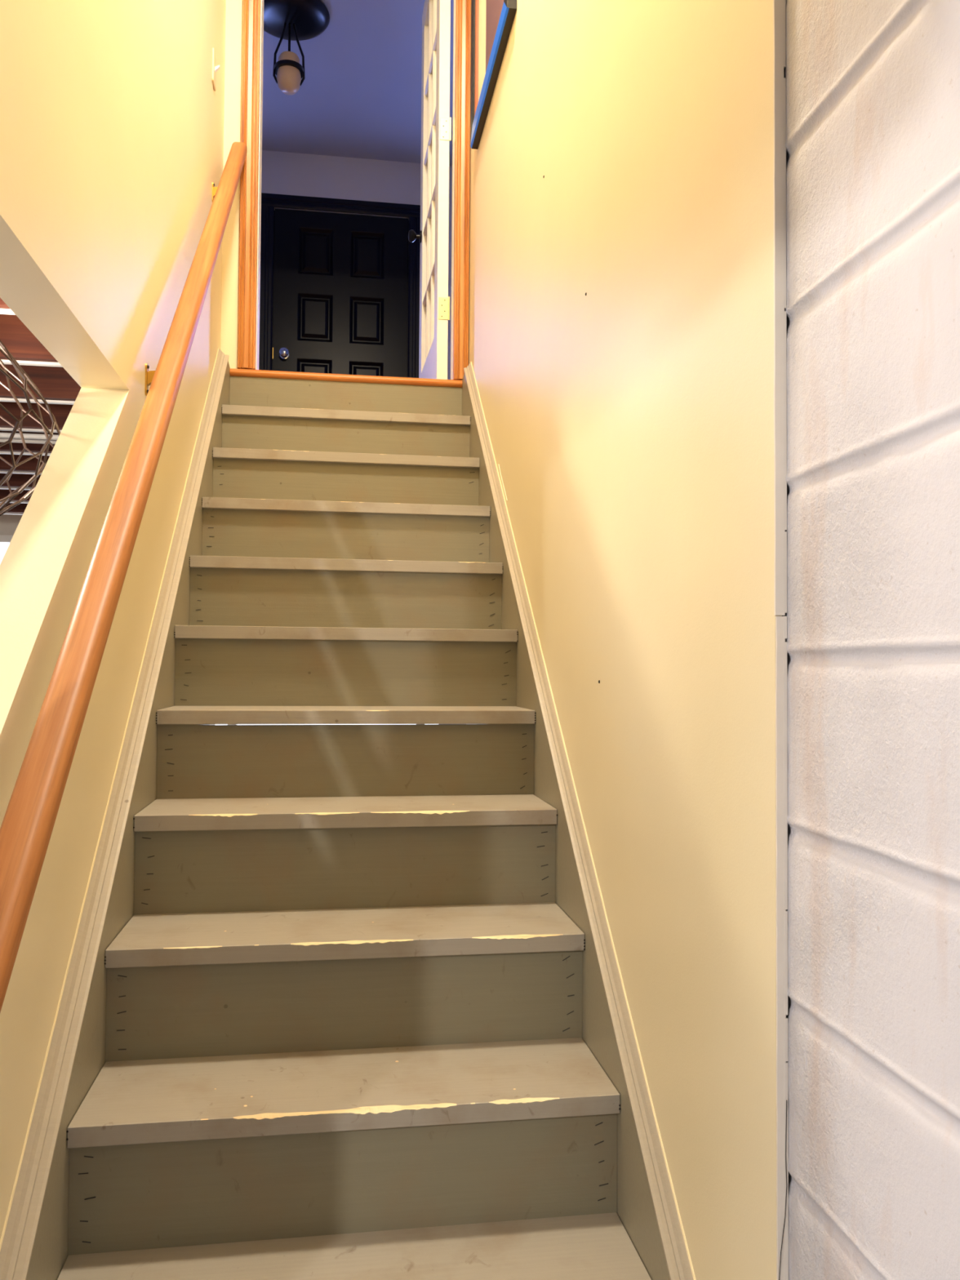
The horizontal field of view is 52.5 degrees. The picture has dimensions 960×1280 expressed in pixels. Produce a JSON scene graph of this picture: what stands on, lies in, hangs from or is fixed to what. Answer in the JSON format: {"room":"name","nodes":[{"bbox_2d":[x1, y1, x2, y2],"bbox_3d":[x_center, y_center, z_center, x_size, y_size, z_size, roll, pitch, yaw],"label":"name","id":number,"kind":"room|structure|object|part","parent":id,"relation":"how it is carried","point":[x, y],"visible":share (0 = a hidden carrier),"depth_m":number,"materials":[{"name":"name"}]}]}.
{"room":"basement staircase","nodes":[
{"label":"basement staircase","id":0,"kind":"room"},
{"bbox_2d":[0,514,22,535],"bbox_3d":[-2.492,0.251,5.564,4.740,2.483,0.100,1,-2,-9],"label":"wall","id":1,"kind":"structure","parent":0,"point":[9,523],"depth_m":5.51,"materials":[{"name":"paint"}]},
{"bbox_2d":[0,297,80,515],"bbox_3d":[-1.984,-0.927,1.931,4.640,0.342,7.500,1,-2,-9],"label":"ceiling","id":2,"kind":"structure","parent":0,"point":[60,391],"depth_m":2.94,"materials":[{"name":"brown wood"}]},
{"bbox_2d":[0,437,57,444],"bbox_3d":[-2.787,-0.707,3.200,3.433,0.018,0.018,1,-2,-9],"label":"conduit","id":3,"kind":"object","parent":2,"relation":"attached to","point":[2,439],"visible":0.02,"depth_m":3.38,"materials":[{"name":"white metal"}]},
{"bbox_2d":[0,432,58,439],"bbox_3d":[-2.777,-0.709,3.131,3.433,0.018,0.018,1,-2,-9],"label":"conduit","id":4,"kind":"object","parent":2,"relation":"attached to","point":[31,436],"visible":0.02,"depth_m":3.31,"materials":[{"name":"white metal"}]},
{"bbox_2d":[0,340,60,515],"bbox_3d":[-1.194,-0.482,1.956,0.669,0.549,0.669,1,-2,-9],"label":"pendant lamp","id":5,"kind":"object","parent":2,"relation":"hanging from","point":[20,372],"visible":0.85,"depth_m":2.00,"materials":[{"name":"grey metal"}]},
{"bbox_2d":[0,0,226,1240],"bbox_3d":[-0.766,-1.075,1.864,0.099,4.943,3.797,1,-2,-9],"label":"wall","id":6,"kind":"structure","parent":0,"point":[112,114],"depth_m":1.79,"materials":[{"name":"yellow paint"}]},
{"bbox_2d":[0,142,247,1012],"bbox_3d":[-0.747,-0.723,2.355,0.094,2.428,2.732,1,-2,-9],"label":"handrail","id":7,"kind":"object","parent":6,"relation":"attached to","point":[27,826],"visible":1,"depth_m":1.50,"materials":[{"name":"brown wood"}]},
{"bbox_3d":[-0.745,-0.629,2.296,0.074,0.062,0.014,1,-2,-9],"label":"bracket arm","id":8,"kind":"part","parent":7,"relation":"part of","materials":[{"name":"gold metal"}]},
{"bbox_3d":[-0.909,-1.603,3.462,0.074,0.062,0.014,1,-2,-9],"label":"bracket arm","id":9,"kind":"part","parent":7,"relation":"part of","materials":[{"name":"gold metal"}]},
{"bbox_2d":[212,48,219,91],"bbox_3d":[-0.931,-2.014,3.440,0.022,0.116,0.072,1,-2,-9],"label":"light switch","id":10,"kind":"object","parent":6,"relation":"attached to","point":[215,68],"visible":1,"depth_m":3.42,"materials":[{"name":"beige plastic"}]},
{"bbox_3d":[-0.939,-2.014,3.439,0.006,0.116,0.072,1,-2,-9],"label":"plate","id":11,"kind":"part","parent":10,"relation":"part of","materials":[{"name":"beige plastic"}]},
{"bbox_2d":[220,0,471,368],"bbox_3d":[-0.764,-2.258,3.876,3.600,2.460,0.115,1,-2,-9],"label":"wall","id":12,"kind":"structure","parent":0,"point":[233,13],"depth_m":3.78,"materials":[{"name":"yellow paint"}]},
{"bbox_2d":[237,0,261,369],"bbox_3d":[-0.892,-2.110,3.783,0.068,2.129,0.023,1,-2,-9],"label":"trim","id":13,"kind":"structure","parent":12,"relation":"attached to","point":[251,43],"depth_m":3.77,"materials":[{"name":"brown wood"}]},
{"bbox_2d":[255,0,263,369],"bbox_3d":[-0.873,-2.062,3.856,0.012,2.050,0.118,1,-2,-9],"label":"trim","id":14,"kind":"structure","parent":12,"relation":"attached to","point":[262,1],"depth_m":3.83,"materials":[{"name":"white paint"}]},
{"bbox_2d":[229,368,462,387],"bbox_3d":[-0.524,-1.019,3.860,0.897,0.030,0.150,1,-2,-9],"label":"trim","id":15,"kind":"structure","parent":12,"relation":"attached to","point":[233,372],"depth_m":3.79,"materials":[{"name":"brown wood"}]},
{"bbox_2d":[408,0,451,379],"bbox_3d":[-0.236,-2.046,4.376,0.109,2.034,0.730,1,-2,-10],"label":"door","id":16,"kind":"structure","parent":12,"relation":"in","point":[436,121],"depth_m":4.24,"materials":[{"name":"white paint"}]},
{"bbox_3d":[-0.313,-1.937,4.671,0.063,0.058,0.058,1,-2,-9],"label":"knob","id":17,"kind":"part","parent":16,"relation":"part of","materials":[{"name":"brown metal"}]},
{"bbox_3d":[-0.206,-2.444,4.396,0.004,0.324,0.159,1,-2,-10],"label":"glass pane","id":18,"kind":"part","parent":16,"relation":"part of","materials":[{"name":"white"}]},
{"bbox_2d":[450,0,455,379],"bbox_3d":[-0.099,-2.053,3.972,0.012,2.050,0.118,1,-2,-9],"label":"trim","id":19,"kind":"structure","parent":12,"relation":"attached to","point":[454,20],"depth_m":3.99,"materials":[{"name":"white paint"}]},
{"bbox_2d":[453,0,471,380],"bbox_3d":[-0.069,-2.101,3.906,0.060,2.129,0.023,1,-2,-9],"label":"trim","id":20,"kind":"structure","parent":12,"relation":"attached to","point":[463,7],"depth_m":3.89,"materials":[{"name":"brown wood"}]},
{"bbox_2d":[261,150,452,379],"bbox_3d":[-1.211,-2.178,6.847,3.600,2.452,0.120,1,-2,-9],"label":"wall","id":21,"kind":"structure","parent":0,"point":[286,173],"depth_m":6.86,"materials":[{"name":"paint"}]},
{"bbox_2d":[258,192,420,377],"bbox_3d":[-0.976,-2.026,6.818,1.128,2.150,0.130,1,-2,-9],"label":"door","id":22,"kind":"structure","parent":21,"relation":"in","point":[340,293],"depth_m":6.83,"materials":[{"name":"black paint"}]},
{"bbox_3d":[-1.354,-1.984,6.729,0.064,0.064,0.070,1,-2,-9],"label":"knob","id":23,"kind":"part","parent":22,"relation":"part of","materials":[{"name":"silver metal"}]},
{"bbox_3d":[-1.159,-1.533,6.792,0.242,0.855,0.020,1,-2,-9],"label":"panel","id":24,"kind":"part","parent":22,"relation":"part of","materials":[{"name":"black paint"}]},
{"bbox_3d":[-1.153,-2.253,6.813,0.242,0.335,0.020,1,-2,-9],"label":"panel","id":25,"kind":"part","parent":22,"relation":"part of","materials":[{"name":"black paint"}]},
{"bbox_3d":[-1.150,-2.720,6.826,0.242,0.330,0.020,1,-2,-9],"label":"panel","id":26,"kind":"part","parent":22,"relation":"part of","materials":[{"name":"black paint"}]},
{"bbox_3d":[-0.803,-1.529,6.845,0.240,0.855,0.020,1,-2,-9],"label":"panel","id":27,"kind":"part","parent":22,"relation":"part of","materials":[{"name":"black paint"}]},
{"bbox_3d":[-0.798,-2.248,6.866,0.240,0.335,0.020,1,-2,-9],"label":"panel","id":28,"kind":"part","parent":22,"relation":"part of","materials":[{"name":"black paint"}]},
{"bbox_3d":[-0.795,-2.716,6.880,0.240,0.330,0.020,1,-2,-9],"label":"panel","id":29,"kind":"part","parent":22,"relation":"part of","materials":[{"name":"black paint"}]},
{"bbox_2d":[449,286,451,379],"bbox_3d":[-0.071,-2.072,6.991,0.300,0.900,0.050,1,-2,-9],"label":"door frame","id":30,"kind":"structure","parent":21,"relation":"in","point":[451,286],"depth_m":6.95,"materials":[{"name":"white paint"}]},
{"bbox_2d":[262,0,453,165],"bbox_3d":[-0.769,-3.535,4.008,3.600,0.100,5.900,1,-2,-9],"label":"ceiling","id":31,"kind":"structure","parent":0,"point":[359,95],"depth_m":6.05,"materials":[{"name":"paint"}]},
{"bbox_2d":[263,0,329,95],"bbox_3d":[-1.045,-3.222,5.334,0.434,0.453,0.434,1,-2,-9],"label":"ceiling light","id":32,"kind":"object","parent":31,"relation":"hanging from","point":[297,20],"visible":0.94,"depth_m":5.30,"materials":[{"name":"black metal"}]},
{"bbox_3d":[-1.046,-3.097,5.330,0.132,0.203,0.132,1,-2,-9],"label":"globe","id":33,"kind":"part","parent":32,"relation":"part of","materials":[{"name":"white glass"}]},
{"bbox_3d":[-1.044,-3.285,5.336,0.014,0.190,0.014,1,-2,-9],"label":"stem","id":34,"kind":"part","parent":32,"relation":"part of","materials":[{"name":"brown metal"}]},
{"bbox_2d":[468,0,959,1279],"bbox_3d":[0.445,-1.082,1.338,0.215,4.943,5.197,1,-2,-9],"label":"wall","id":35,"kind":"structure","parent":0,"point":[621,340],"depth_m":1.23,"materials":[{"name":"yellow paint"}]},
{"bbox_2d":[470,0,516,149],"bbox_3d":[0.039,-2.304,3.321,0.029,0.850,0.800,1,-2,-9],"label":"framed picture","id":36,"kind":"object","parent":35,"relation":"attached to","point":[491,20],"visible":1,"depth_m":3.43,"materials":[{"name":"blue paint"}]},
{"bbox_2d":[485,0,503,71],"bbox_3d":[0.057,-2.306,3.235,0.003,0.682,0.456,1,-2,-9],"label":"print","id":37,"kind":"object","parent":36,"relation":"attached to","point":[493,7],"depth_m":3.34},
{"bbox_2d":[773,0,786,1279],"bbox_3d":[0.367,-1.293,1.199,0.014,4.530,0.004,1,-2,-9],"label":"trim","id":38,"kind":"structure","parent":35,"relation":"attached to","point":[778,5],"depth_m":1.17,"materials":[{"name":"paint"}]},
{"bbox_2d":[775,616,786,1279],"bbox_3d":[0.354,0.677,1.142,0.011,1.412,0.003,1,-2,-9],"label":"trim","id":39,"kind":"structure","parent":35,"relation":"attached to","point":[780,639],"depth_m":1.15,"materials":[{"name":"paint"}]},
{"bbox_2d":[783,0,788,1279],"bbox_3d":[0.364,0.009,1.162,0.005,2.749,0.003,1,-2,-9],"label":"trim","id":40,"kind":"structure","parent":35,"relation":"attached to","point":[785,733],"depth_m":1.16,"materials":[{"name":"paint"}]},
{"bbox_3d":[-1.946,1.439,1.870,4.750,0.100,7.500,1,-2,-9],"label":"floor","id":41,"kind":"structure","parent":0,"visible":0},
{"bbox_2d":[0,347,695,1279],"bbox_3d":[-0.312,0.139,2.328,0.965,2.553,2.947,1,-2,-9],"label":"staircase","id":42,"kind":"structure","parent":41,"relation":"on","point":[335,1002],"depth_m":1.91,"materials":[{"name":"paint"}]},
{"bbox_3d":[-0.764,0.121,2.224,0.039,2.523,2.875,1,-2,-9],"label":"cap moulding","id":43,"kind":"part","parent":42,"relation":"part of","materials":[{"name":"paint"}]},
{"bbox_3d":[0.156,0.131,2.362,0.030,2.523,2.875,1,-2,-9],"label":"cap moulding","id":44,"kind":"part","parent":42,"relation":"part of","materials":[{"name":"paint"}]}
]}

